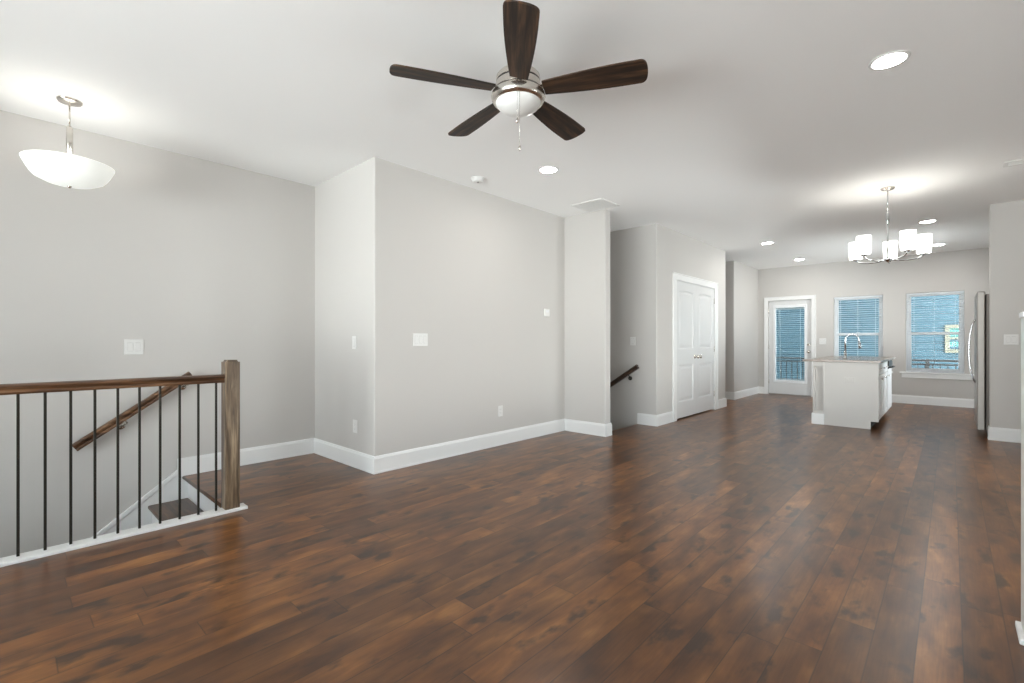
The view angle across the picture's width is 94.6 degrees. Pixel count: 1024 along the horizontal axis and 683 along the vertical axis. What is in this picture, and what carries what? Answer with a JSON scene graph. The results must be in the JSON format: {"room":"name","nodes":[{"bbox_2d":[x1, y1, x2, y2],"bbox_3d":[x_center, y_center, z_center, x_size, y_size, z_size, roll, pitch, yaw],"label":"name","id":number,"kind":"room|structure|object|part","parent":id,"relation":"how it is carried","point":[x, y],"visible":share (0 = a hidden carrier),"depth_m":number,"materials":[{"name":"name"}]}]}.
{"room":"empty living room","nodes":[
{"label":"empty living room","id":0,"kind":"room"},
{"bbox_2d":[0,110,314,557],"bbox_3d":[-0.786,1.197,6.315,0.150,5.590,14.883,0,0,43],"label":"wall","id":1,"kind":"structure","parent":0,"point":[207,263],"depth_m":3.77,"materials":[{"name":"grey paint"}]},
{"bbox_2d":[72,372,191,450],"bbox_3d":[-2.988,0.528,3.753,0.110,0.553,0.762,0,0,43],"label":"wall handrail","id":2,"kind":"object","parent":1,"relation":"attached to","point":[84,441],"visible":0.63,"depth_m":3.68,"materials":[{"name":"brown wood"}]},
{"bbox_2d":[124,339,143,354],"bbox_3d":[-3.029,0.041,3.784,0.010,0.122,0.122,0,0,43],"label":"light switch","id":3,"kind":"object","parent":1,"relation":"attached to","point":[131,346],"visible":1,"depth_m":3.78,"materials":[{"name":"white plastic"}]},
{"bbox_2d":[315,157,564,455],"bbox_3d":[-0.664,-0.228,5.505,1.171,2.740,2.803,0,0,43],"label":"wall","id":4,"kind":"structure","parent":0,"point":[401,252],"depth_m":4.64,"materials":[{"name":"grey paint"}]},
{"bbox_2d":[352,336,356,348],"bbox_3d":[-1.439,0.007,4.306,0.072,0.118,0.010,0,0,43],"label":"light switch","id":5,"kind":"object","parent":4,"relation":"attached to","point":[354,338],"visible":1,"depth_m":4.29,"materials":[{"name":"white plastic"}]},
{"bbox_2d":[353,420,356,432],"bbox_3d":[-1.429,0.770,4.297,0.072,0.118,0.009,0,0,43],"label":"wall outlet","id":6,"kind":"object","parent":4,"relation":"attached to","point":[354,421],"visible":1,"depth_m":4.29,"materials":[{"name":"white plastic"}]},
{"bbox_2d":[177,419,611,475],"bbox_3d":[-0.782,1.066,4.836,4.431,0.152,1.080,0,0,-24],"label":"baseboard","id":7,"kind":"structure","parent":4,"relation":"attached to","point":[368,463],"depth_m":4.61,"materials":[{"name":"white"}]},
{"bbox_2d":[413,333,427,345],"bbox_3d":[-0.857,-0.020,4.430,0.010,0.118,0.165,0,0,43],"label":"light switch","id":8,"kind":"object","parent":4,"relation":"attached to","point":[419,339],"visible":1,"depth_m":4.42,"materials":[{"name":"white plastic"}]},
{"bbox_2d":[498,405,502,416],"bbox_3d":[-0.127,0.765,5.216,0.009,0.118,0.072,0,0,43],"label":"wall outlet","id":9,"kind":"object","parent":4,"relation":"attached to","point":[500,408],"visible":1,"depth_m":5.21,"materials":[{"name":"white plastic"}]},
{"bbox_2d":[544,309,549,316],"bbox_3d":[0.428,-0.358,5.806,0.021,0.096,0.100,0,0,43],"label":"thermostat","id":10,"kind":"object","parent":4,"relation":"attached to","point":[546,311],"visible":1,"depth_m":5.80,"materials":[{"name":"white plastic"}]},
{"bbox_2d":[0,393,1023,682],"bbox_3d":[1.428,1.156,4.292,5.849,0.028,14.633,0,0,43],"label":"floor","id":11,"kind":"structure","parent":0,"point":[747,540],"depth_m":2.37,"materials":[{"name":"brown wood"}]},
{"bbox_2d":[0,360,247,566],"bbox_3d":[-3.321,0.632,1.677,0.110,1.020,4.337,0,0,43],"label":"stair railing","id":12,"kind":"object","parent":11,"relation":"on","point":[229,378],"visible":1,"depth_m":2.84,"materials":[{"name":"brown"}]},
{"bbox_3d":[-3.365,0.245,1.630,0.061,0.055,4.208,0,0,43],"label":"handrail","id":13,"kind":"part","parent":12,"relation":"part of","materials":[{"name":"brown wood"}]},
{"bbox_3d":[-3.317,1.132,1.673,0.097,0.020,4.337,0,0,43],"label":"plate","id":14,"kind":"part","parent":12,"relation":"part of","materials":[{"name":"white wood"}]},
{"bbox_3d":[-1.911,0.622,3.208,0.092,1.000,0.089,0,0,43],"label":"newel post","id":15,"kind":"part","parent":12,"relation":"part of","materials":[{"name":"brown wood"}]},
{"bbox_2d":[811,361,889,428],"bbox_3d":[5.165,0.709,7.096,0.758,0.866,2.082,0,0,43],"label":"kitchen island","id":16,"kind":"object","parent":11,"relation":"on","point":[862,403],"visible":0.96,"depth_m":6.37,"materials":[{"name":"grey paint"}]},
{"bbox_3d":[4.941,1.067,7.303,0.147,0.150,2.082,0,0,43],"label":"baseboard","id":17,"kind":"part","parent":16,"relation":"part of","materials":[{"name":"white"}]},
{"bbox_3d":[4.952,0.709,7.303,0.134,0.866,2.068,0,0,43],"label":"panel","id":18,"kind":"part","parent":16,"relation":"part of","materials":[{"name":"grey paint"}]},
{"bbox_2d":[803,356,894,362],"bbox_3d":[5.139,0.261,7.137,0.875,0.030,2.127,0,0,43],"label":"island countertop","id":19,"kind":"structure","parent":16,"relation":"on","point":[852,359],"depth_m":6.55,"materials":[{"name":"stone"}]},
{"bbox_2d":[843,334,860,358],"bbox_3d":[4.939,0.063,6.863,0.221,0.366,0.117,0,0,43],"label":"kitchen faucet","id":20,"kind":"object","parent":19,"relation":"on","point":[857,336],"visible":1,"depth_m":6.91,"materials":[{"name":"silver metal"}]},
{"bbox_3d":[4.961,0.013,6.884,0.192,0.266,0.023,0,0,43],"label":"spout","id":21,"kind":"part","parent":20,"relation":"part of","materials":[{"name":"silver metal"}]},
{"bbox_3d":[4.524,0.709,6.311,0.598,0.866,0.020,0,0,43],"label":"panel","id":22,"kind":"part","parent":16,"relation":"part of","materials":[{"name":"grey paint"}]},
{"bbox_3d":[4.873,0.742,6.286,0.028,0.586,0.391,0,0,43],"label":"door","id":23,"kind":"part","parent":16,"relation":"part of","materials":[{"name":"white wood"}]},
{"bbox_3d":[5.164,0.742,6.599,0.028,0.586,0.456,0,0,43],"label":"door","id":24,"kind":"part","parent":16,"relation":"part of","materials":[{"name":"white wood"}]},
{"bbox_3d":[5.164,0.365,6.599,0.028,0.151,0.456,0,0,43],"label":"drawer","id":25,"kind":"part","parent":16,"relation":"part of","materials":[{"name":"white wood"}]},
{"bbox_3d":[5.478,0.365,6.936,0.028,0.151,0.456,0,0,43],"label":"drawer","id":26,"kind":"part","parent":16,"relation":"part of","materials":[{"name":"white wood"}]},
{"bbox_3d":[5.478,0.742,6.936,0.028,0.586,0.456,0,0,43],"label":"door","id":27,"kind":"part","parent":16,"relation":"part of","materials":[{"name":"white wood"}]},
{"bbox_2d":[886,360,894,408],"bbox_3d":[5.862,0.656,7.309,0.084,0.743,0.590,0,0,43],"label":"dishwasher","id":28,"kind":"object","parent":16,"relation":"in","point":[890,366],"visible":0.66,"depth_m":7.27,"materials":[{"name":"white metal"}]},
{"bbox_3d":[5.843,0.720,7.327,0.032,0.615,0.590,0,0,43],"label":"door","id":29,"kind":"part","parent":28,"relation":"part of","materials":[{"name":"white metal"}]},
{"bbox_2d":[968,291,988,433],"bbox_3d":[6.152,0.270,5.770,0.840,1.744,0.906,0,0,43],"label":"refrigerator","id":30,"kind":"object","parent":11,"relation":"on","point":[980,322],"visible":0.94,"depth_m":5.66,"materials":[{"name":"grey metal"}]},
{"bbox_3d":[5.844,0.115,5.996,0.080,0.813,0.020,0,0,43],"label":"handle","id":31,"kind":"part","parent":30,"relation":"part of","materials":[{"name":"silver metal"}]},
{"bbox_3d":[6.077,0.227,6.149,0.070,1.660,0.455,0,0,43],"label":"door","id":32,"kind":"part","parent":30,"relation":"part of","materials":[{"name":"silver metal"}]},
{"bbox_3d":[5.765,0.227,5.814,0.070,1.660,0.443,0,0,43],"label":"door","id":33,"kind":"part","parent":30,"relation":"part of","materials":[{"name":"silver metal"}]},
{"bbox_2d":[0,0,1023,269],"bbox_3d":[1.411,-1.673,4.273,6.149,0.150,14.883,0,0,43],"label":"ceiling","id":34,"kind":"structure","parent":0,"point":[751,123],"depth_m":3.10,"materials":[{"name":"white paint"}]},
{"bbox_2d":[19,95,114,188],"bbox_3d":[-2.930,-1.307,3.127,0.464,0.582,0.464,0,0,43],"label":"pendant lamp","id":35,"kind":"object","parent":34,"relation":"hanging from","point":[69,170],"visible":1,"depth_m":3.03,"materials":[{"name":"white glass"}]},
{"bbox_3d":[-2.930,-1.104,3.127,0.464,0.147,0.464,0,0,43],"label":"lamp shade","id":36,"kind":"part","parent":35,"relation":"part of","materials":[{"name":"white glass"}]},
{"bbox_3d":[-2.930,-1.369,3.127,0.038,0.402,0.038,0,0,43],"label":"stem","id":37,"kind":"part","parent":35,"relation":"part of","materials":[{"name":"silver metal"}]},
{"bbox_2d":[471,176,484,183],"bbox_3d":[-0.333,-1.578,4.621,0.140,0.038,0.140,0,0,43],"label":"smoke detector","id":38,"kind":"object","parent":34,"relation":"attached to","point":[475,179],"visible":1,"depth_m":4.58,"materials":[{"name":"white plastic"}]},
{"bbox_2d":[389,0,647,150],"bbox_3d":[0.040,-1.295,2.613,1.305,0.605,1.295,0,0,43],"label":"ceiling fan","id":39,"kind":"object","parent":34,"relation":"hanging from","point":[518,92],"visible":1,"depth_m":2.45,"materials":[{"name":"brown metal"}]},
{"bbox_3d":[-0.356,-1.363,2.446,0.539,0.041,0.152,0,0,-18],"label":"blade","id":40,"kind":"part","parent":39,"relation":"part of","materials":[{"name":"brown wood"}]},
{"bbox_3d":[-0.211,-1.363,2.908,0.152,0.041,0.539,0,0,-36],"label":"blade","id":41,"kind":"part","parent":39,"relation":"part of","materials":[{"name":"brown wood"}]},
{"bbox_3d":[0.034,-1.276,2.577,0.248,0.062,0.248,0,0,43],"label":"lamp shade","id":42,"kind":"part","parent":39,"relation":"part of","materials":[{"name":"white glass"}]},
{"bbox_3d":[0.040,-1.161,2.453,0.002,0.282,0.003,0,0,-3],"label":"pull chain","id":43,"kind":"part","parent":39,"relation":"part of","materials":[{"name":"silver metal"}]},
{"bbox_3d":[0.037,-1.363,2.165,0.152,0.041,0.539,0,0,0],"label":"blade","id":44,"kind":"part","parent":39,"relation":"part of","materials":[{"name":"brown wood"}]},
{"bbox_3d":[0.273,-1.363,2.912,0.152,0.041,0.539,0,0,36],"label":"blade","id":45,"kind":"part","parent":39,"relation":"part of","materials":[{"name":"brown wood"}]},
{"bbox_3d":[0.426,-1.363,2.453,0.539,0.041,0.152,0,0,18],"label":"blade","id":46,"kind":"part","parent":39,"relation":"part of","materials":[{"name":"brown wood"}]},
{"bbox_2d":[538,166,558,173],"bbox_3d":[0.337,-1.594,4.385,0.192,0.007,0.192,0,0,43],"label":"recessed light","id":47,"kind":"object","parent":34,"relation":"in","point":[545,169],"visible":1,"depth_m":4.37,"materials":[{"name":"white plastic"}]},
{"bbox_2d":[571,198,619,212],"bbox_3d":[0.975,-1.593,5.523,0.420,0.010,0.390,0,0,43],"label":"ceiling vent","id":48,"kind":"object","parent":34,"relation":"in","point":[601,203],"visible":1,"depth_m":5.51,"materials":[{"name":"white plastic"}]},
{"bbox_2d":[868,50,910,69],"bbox_3d":[2.140,-1.594,2.680,0.192,0.007,0.192,0,0,43],"label":"recessed light","id":49,"kind":"object","parent":34,"relation":"in","point":[891,59],"visible":1,"depth_m":2.67,"materials":[{"name":"white plastic"}]},
{"bbox_2d":[848,186,931,263],"bbox_3d":[3.923,-1.213,4.928,0.691,0.770,0.664,0,0,43],"label":"chandelier","id":50,"kind":"object","parent":34,"relation":"hanging from","point":[909,241],"visible":1,"depth_m":4.81,"materials":[{"name":"white glass"}]},
{"bbox_3d":[3.760,-0.990,5.166,0.128,0.187,0.128,0,0,43],"label":"lamp shade","id":51,"kind":"part","parent":50,"relation":"part of","materials":[{"name":"white glass"}]},
{"bbox_3d":[3.613,-0.990,4.850,0.128,0.187,0.128,0,0,43],"label":"lamp shade","id":52,"kind":"part","parent":50,"relation":"part of","materials":[{"name":"white glass"}]},
{"bbox_3d":[3.826,-0.865,5.072,0.072,0.065,0.302,0,0,-35],"label":"arm","id":53,"kind":"part","parent":50,"relation":"part of","materials":[{"name":"silver metal"}]},
{"bbox_3d":[3.728,-0.865,4.860,0.302,0.065,0.072,0,0,-5],"label":"arm","id":54,"kind":"part","parent":50,"relation":"part of","materials":[{"name":"silver metal"}]},
{"bbox_3d":[3.904,-1.215,4.907,0.025,0.714,0.026,0,0,43],"label":"stem","id":55,"kind":"part","parent":50,"relation":"part of","materials":[{"name":"silver metal"}]},
{"bbox_3d":[4.105,-0.990,5.124,0.128,0.187,0.128,0,0,43],"label":"lamp shade","id":56,"kind":"part","parent":50,"relation":"part of","materials":[{"name":"white glass"}]},
{"bbox_3d":[3.894,-0.865,4.726,0.072,0.065,0.302,0,0,13],"label":"arm","id":57,"kind":"part","parent":50,"relation":"part of","materials":[{"name":"silver metal"}]},
{"bbox_3d":[3.868,-0.990,4.613,0.128,0.187,0.128,0,0,43],"label":"lamp shade","id":58,"kind":"part","parent":50,"relation":"part of","materials":[{"name":"white glass"}]},
{"bbox_3d":[4.073,-0.865,4.842,0.302,0.065,0.072,0,0,31],"label":"arm","id":59,"kind":"part","parent":50,"relation":"part of","materials":[{"name":"silver metal"}]},
{"bbox_3d":[4.172,-0.990,4.783,0.128,0.187,0.128,0,0,43],"label":"lamp shade","id":60,"kind":"part","parent":50,"relation":"part of","materials":[{"name":"white glass"}]},
{"bbox_2d":[918,220,936,223],"bbox_3d":[5.520,-1.594,6.274,0.192,0.007,0.192,0,0,43],"label":"recessed light","id":61,"kind":"object","parent":34,"relation":"in","point":[925,221],"visible":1,"depth_m":6.26,"materials":[{"name":"white plastic"}]},
{"bbox_2d":[1003,159,1023,167],"bbox_3d":[4.561,-1.593,4.130,0.360,0.010,0.160,0,0,43],"label":"ceiling vent","id":62,"kind":"object","parent":34,"relation":"in","point":[1019,161],"visible":1,"depth_m":4.21,"materials":[{"name":"white plastic"}]},
{"bbox_2d":[565,209,609,423],"bbox_3d":[0.513,1.197,6.328,1.775,5.590,0.125,0,0,43],"label":"wall","id":63,"kind":"structure","parent":0,"point":[587,235],"depth_m":5.85,"materials":[{"name":"grey paint"}]},
{"bbox_2d":[610,224,724,430],"bbox_3d":[2.172,1.197,8.001,1.889,5.590,2.674,0,0,43],"label":"wall","id":64,"kind":"structure","parent":0,"point":[643,259],"depth_m":6.65,"materials":[{"name":"grey paint"}]},
{"bbox_2d":[610,364,638,387],"bbox_3d":[1.227,0.802,6.978,1.433,0.980,0.110,0,0,43],"label":"wall handrail","id":65,"kind":"object","parent":64,"relation":"attached to","point":[634,368],"visible":0.51,"depth_m":6.61,"materials":[{"name":"brown wood"}]},
{"bbox_2d":[630,337,635,344],"bbox_3d":[1.693,-0.008,6.615,0.080,0.118,0.010,0,0,43],"label":"light switch","id":66,"kind":"object","parent":64,"relation":"attached to","point":[632,339],"visible":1,"depth_m":6.61,"materials":[{"name":"white plastic"}]},
{"bbox_2d":[637,411,672,425],"bbox_3d":[2.015,1.066,6.639,0.294,0.152,0.494,0,0,43],"label":"baseboard","id":67,"kind":"structure","parent":64,"relation":"attached to","point":[665,418],"depth_m":6.48,"materials":[{"name":"white"}]},
{"bbox_2d":[677,281,698,418],"bbox_3d":[2.632,0.116,7.094,0.103,2.012,0.760,0,0,43],"label":"door","id":68,"kind":"structure","parent":64,"relation":"in","point":[686,292],"depth_m":7.12,"materials":[{"name":"white paint"}]},
{"bbox_2d":[672,272,717,421],"bbox_3d":[2.894,0.074,7.372,0.025,2.136,1.753,0,0,43],"label":"door frame","id":69,"kind":"structure","parent":64,"relation":"attached to","point":[675,276],"depth_m":6.83,"materials":[{"name":"white wood"}]},
{"bbox_2d":[696,285,714,412],"bbox_3d":[3.152,0.116,7.653,0.103,2.012,0.760,0,0,43],"label":"door","id":70,"kind":"structure","parent":64,"relation":"in","point":[705,301],"depth_m":7.66,"materials":[{"name":"white paint"}]},
{"bbox_2d":[718,398,726,408],"bbox_3d":[2.960,1.066,8.839,1.904,0.152,0.402,0,0,43],"label":"baseboard","id":71,"kind":"structure","parent":64,"relation":"attached to","point":[722,403],"depth_m":8.19,"materials":[{"name":"white wood"}]},
{"bbox_2d":[725,261,757,391],"bbox_3d":[4.313,1.197,10.479,1.693,5.590,1.641,0,0,43],"label":"wall","id":72,"kind":"structure","parent":0,"point":[741,280],"depth_m":9.63,"materials":[{"name":"grey paint"}]},
{"bbox_2d":[725,386,763,399],"bbox_3d":[4.343,1.066,10.407,1.796,0.152,1.606,0,0,43],"label":"baseboard","id":73,"kind":"structure","parent":72,"relation":"attached to","point":[755,390],"depth_m":9.69,"materials":[{"name":"white wood"}]},
{"bbox_2d":[758,248,988,398],"bbox_3d":[6.480,1.197,9.619,5.999,5.590,0.150,0,0,43],"label":"wall","id":74,"kind":"structure","parent":0,"point":[967,271],"depth_m":8.87,"materials":[{"name":"grey paint"}]},
{"bbox_2d":[768,299,810,396],"bbox_3d":[5.932,0.128,10.088,0.816,2.028,0.170,0,0,43],"label":"door","id":75,"kind":"structure","parent":74,"relation":"in","point":[779,387],"depth_m":10.06,"materials":[{"name":"white paint"}]},
{"bbox_3d":[5.940,0.045,10.087,0.632,1.670,0.060,0,0,43],"label":"lite frame","id":76,"kind":"part","parent":75,"relation":"part of","materials":[{"name":"white plastic"}]},
{"bbox_2d":[776,307,803,379],"bbox_3d":[5.941,0.046,10.089,0.532,1.532,0.031,0,0,43],"label":"window blind","id":77,"kind":"object","parent":75,"relation":"attached to","point":[800,318],"visible":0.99,"depth_m":10.05,"materials":[{"name":"white"}]},
{"bbox_3d":[5.943,0.051,10.091,0.386,1.502,0.024,0,0,43],"label":"ladder cord","id":78,"kind":"part","parent":77,"relation":"part of","materials":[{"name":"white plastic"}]},
{"bbox_2d":[764,295,815,396],"bbox_3d":[5.896,0.088,10.042,0.968,2.109,0.025,0,0,43],"label":"door frame","id":79,"kind":"structure","parent":74,"relation":"attached to","point":[812,297],"depth_m":10.03,"materials":[{"name":"white wood"}]},
{"bbox_2d":[819,338,825,343],"bbox_3d":[6.341,-0.008,9.640,0.118,0.118,0.010,0,0,43],"label":"light switch","id":80,"kind":"object","parent":74,"relation":"attached to","point":[821,340],"visible":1,"depth_m":9.64,"materials":[{"name":"white plastic"}]},
{"bbox_2d":[834,297,892,372],"bbox_3d":[6.824,-0.116,9.263,1.024,1.557,0.175,0,0,43],"label":"window","id":81,"kind":"structure","parent":74,"relation":"in","point":[836,329],"depth_m":9.30,"materials":[{"name":"white plastic"}]},
{"bbox_2d":[834,295,882,356],"bbox_3d":[6.786,-0.169,9.267,0.774,1.445,0.053,0,0,43],"label":"window blind","id":82,"kind":"object","parent":81,"relation":"attached to","point":[875,296],"visible":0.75,"depth_m":9.26,"materials":[{"name":"white"}]},
{"bbox_3d":[6.836,-0.169,9.320,0.782,1.452,0.075,0,0,43],"label":"frame","id":83,"kind":"part","parent":81,"relation":"part of","materials":[{"name":"white plastic"}]},
{"bbox_3d":[6.846,-0.495,9.331,0.716,0.742,0.026,0,0,43],"label":"sash","id":84,"kind":"part","parent":81,"relation":"part of","materials":[{"name":"white plastic"}]},
{"bbox_3d":[6.827,0.178,9.310,0.716,0.707,0.028,0,0,43],"label":"sash","id":85,"kind":"part","parent":81,"relation":"part of","materials":[{"name":"white plastic"}]},
{"bbox_2d":[899,293,973,379],"bbox_3d":[7.644,-0.116,8.501,1.024,1.557,0.175,0,0,43],"label":"window","id":86,"kind":"structure","parent":74,"relation":"in","point":[933,375],"depth_m":8.48,"materials":[{"name":"white plastic"}]},
{"bbox_2d":[906,291,963,372],"bbox_3d":[7.606,-0.169,8.505,0.774,1.445,0.053,0,0,43],"label":"window blind","id":87,"kind":"object","parent":86,"relation":"attached to","point":[955,292],"visible":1,"depth_m":8.46,"materials":[{"name":"white"}]},
{"bbox_3d":[7.610,0.546,8.509,0.774,0.014,0.032,0,0,43],"label":"rail","id":88,"kind":"part","parent":87,"relation":"part of","materials":[{"name":"white plastic"}]},
{"bbox_3d":[7.610,-0.164,8.509,0.560,1.415,0.042,0,0,43],"label":"ladder cord","id":89,"kind":"part","parent":87,"relation":"part of","materials":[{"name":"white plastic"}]},
{"bbox_3d":[7.666,-0.495,8.569,0.716,0.742,0.026,0,0,43],"label":"sash","id":90,"kind":"part","parent":86,"relation":"part of","materials":[{"name":"white plastic"}]},
{"bbox_3d":[7.646,0.178,8.548,0.716,0.707,0.028,0,0,43],"label":"sash","id":91,"kind":"part","parent":86,"relation":"part of","materials":[{"name":"white plastic"}]},
{"bbox_3d":[7.619,0.610,8.474,1.024,0.104,0.102,0,0,43],"label":"sill","id":92,"kind":"part","parent":86,"relation":"part of","materials":[{"name":"white"}]},
{"bbox_2d":[892,394,1020,442],"bbox_3d":[4.456,1.066,5.526,3.093,0.152,8.603,0,0,43],"label":"baseboard","id":93,"kind":"structure","parent":74,"relation":"attached to","point":[994,433],"depth_m":8.25,"materials":[{"name":"white"}]},
{"bbox_2d":[989,200,1023,428],"bbox_3d":[5.871,-0.228,5.289,0.736,2.740,0.120,0,0,43],"label":"wall","id":94,"kind":"structure","parent":0,"point":[1006,219],"depth_m":5.41,"materials":[{"name":"grey paint"}]},
{"bbox_2d":[1004,334,1018,344],"bbox_3d":[5.682,-0.026,5.376,0.118,0.118,0.010,0,0,43],"label":"light switch","id":95,"kind":"object","parent":94,"relation":"attached to","point":[1009,339],"visible":1,"depth_m":5.37,"materials":[{"name":"white plastic"}]},
{"bbox_2d":[1019,311,1023,632],"bbox_3d":[2.289,0.513,1.545,0.850,1.258,0.150,0,0,43],"label":"wall","id":96,"kind":"structure","parent":0,"point":[1021,315],"depth_m":1.84,"materials":[{"name":"white paint"}]},
{"bbox_2d":[1015,621,1023,645],"bbox_3d":[2.285,1.131,1.548,0.860,0.022,0.167,0,0,43],"label":"trim","id":97,"kind":"structure","parent":96,"relation":"attached to","point":[1018,625],"depth_m":1.82,"materials":[{"name":"white"}]},
{"label":"outside","id":98,"kind":"structure","parent":0,"visible":0},
{"bbox_3d":[11.359,4.192,15.165,24.000,0.100,14.317,0,0,43],"label":"ground","id":99,"kind":"structure","parent":98,"visible":0},
{"bbox_2d":[776,295,958,380],"bbox_3d":[12.130,-1.558,15.996,22.800,11.400,8.850,0,0,43],"label":"neighbouring house","id":100,"kind":"structure","parent":99,"relation":"on","point":[789,339],"depth_m":12.74,"materials":[{"name":"teal"}]},
{"bbox_3d":[11.070,-0.073,11.541,0.560,0.540,0.010,0,0,43],"label":"pane","id":101,"kind":"part","parent":100,"relation":"part of","materials":[{"name":"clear glass"}]},
{"bbox_3d":[7.473,2.692,9.814,5.390,2.900,1.447,0,0,43],"label":"platform","id":102,"kind":"object","parent":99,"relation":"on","visible":0},
{"bbox_2d":[776,357,957,380],"bbox_3d":[7.864,0.797,10.302,5.220,0.890,0.080,0,0,43],"label":"deck railing","id":103,"kind":"object","parent":102,"relation":"on","point":[926,364],"visible":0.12,"depth_m":9.80,"materials":[{"name":"grey"}]},
{"bbox_3d":[7.864,0.387,10.302,5.200,0.040,0.080,0,0,43],"label":"rail","id":104,"kind":"part","parent":103,"relation":"part of","materials":[{"name":"grey"}]},
{"bbox_3d":[7.864,0.807,10.302,5.200,0.710,0.030,0,0,43],"label":"rail","id":105,"kind":"part","parent":103,"relation":"part of","materials":[{"name":"grey"}]},
{"bbox_3d":[1.411,4.042,4.273,6.149,0.100,14.883,0,0,43],"label":"floor","id":106,"kind":"structure","parent":0,"visible":0},
{"bbox_2d":[92,457,221,536],"bbox_3d":[-3.598,2.643,2.312,1.178,3.305,3.690,0,0,43],"label":"staircase","id":107,"kind":"structure","parent":106,"relation":"on","point":[128,519],"depth_m":3.82,"materials":[{"name":"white wood"}]}
]}

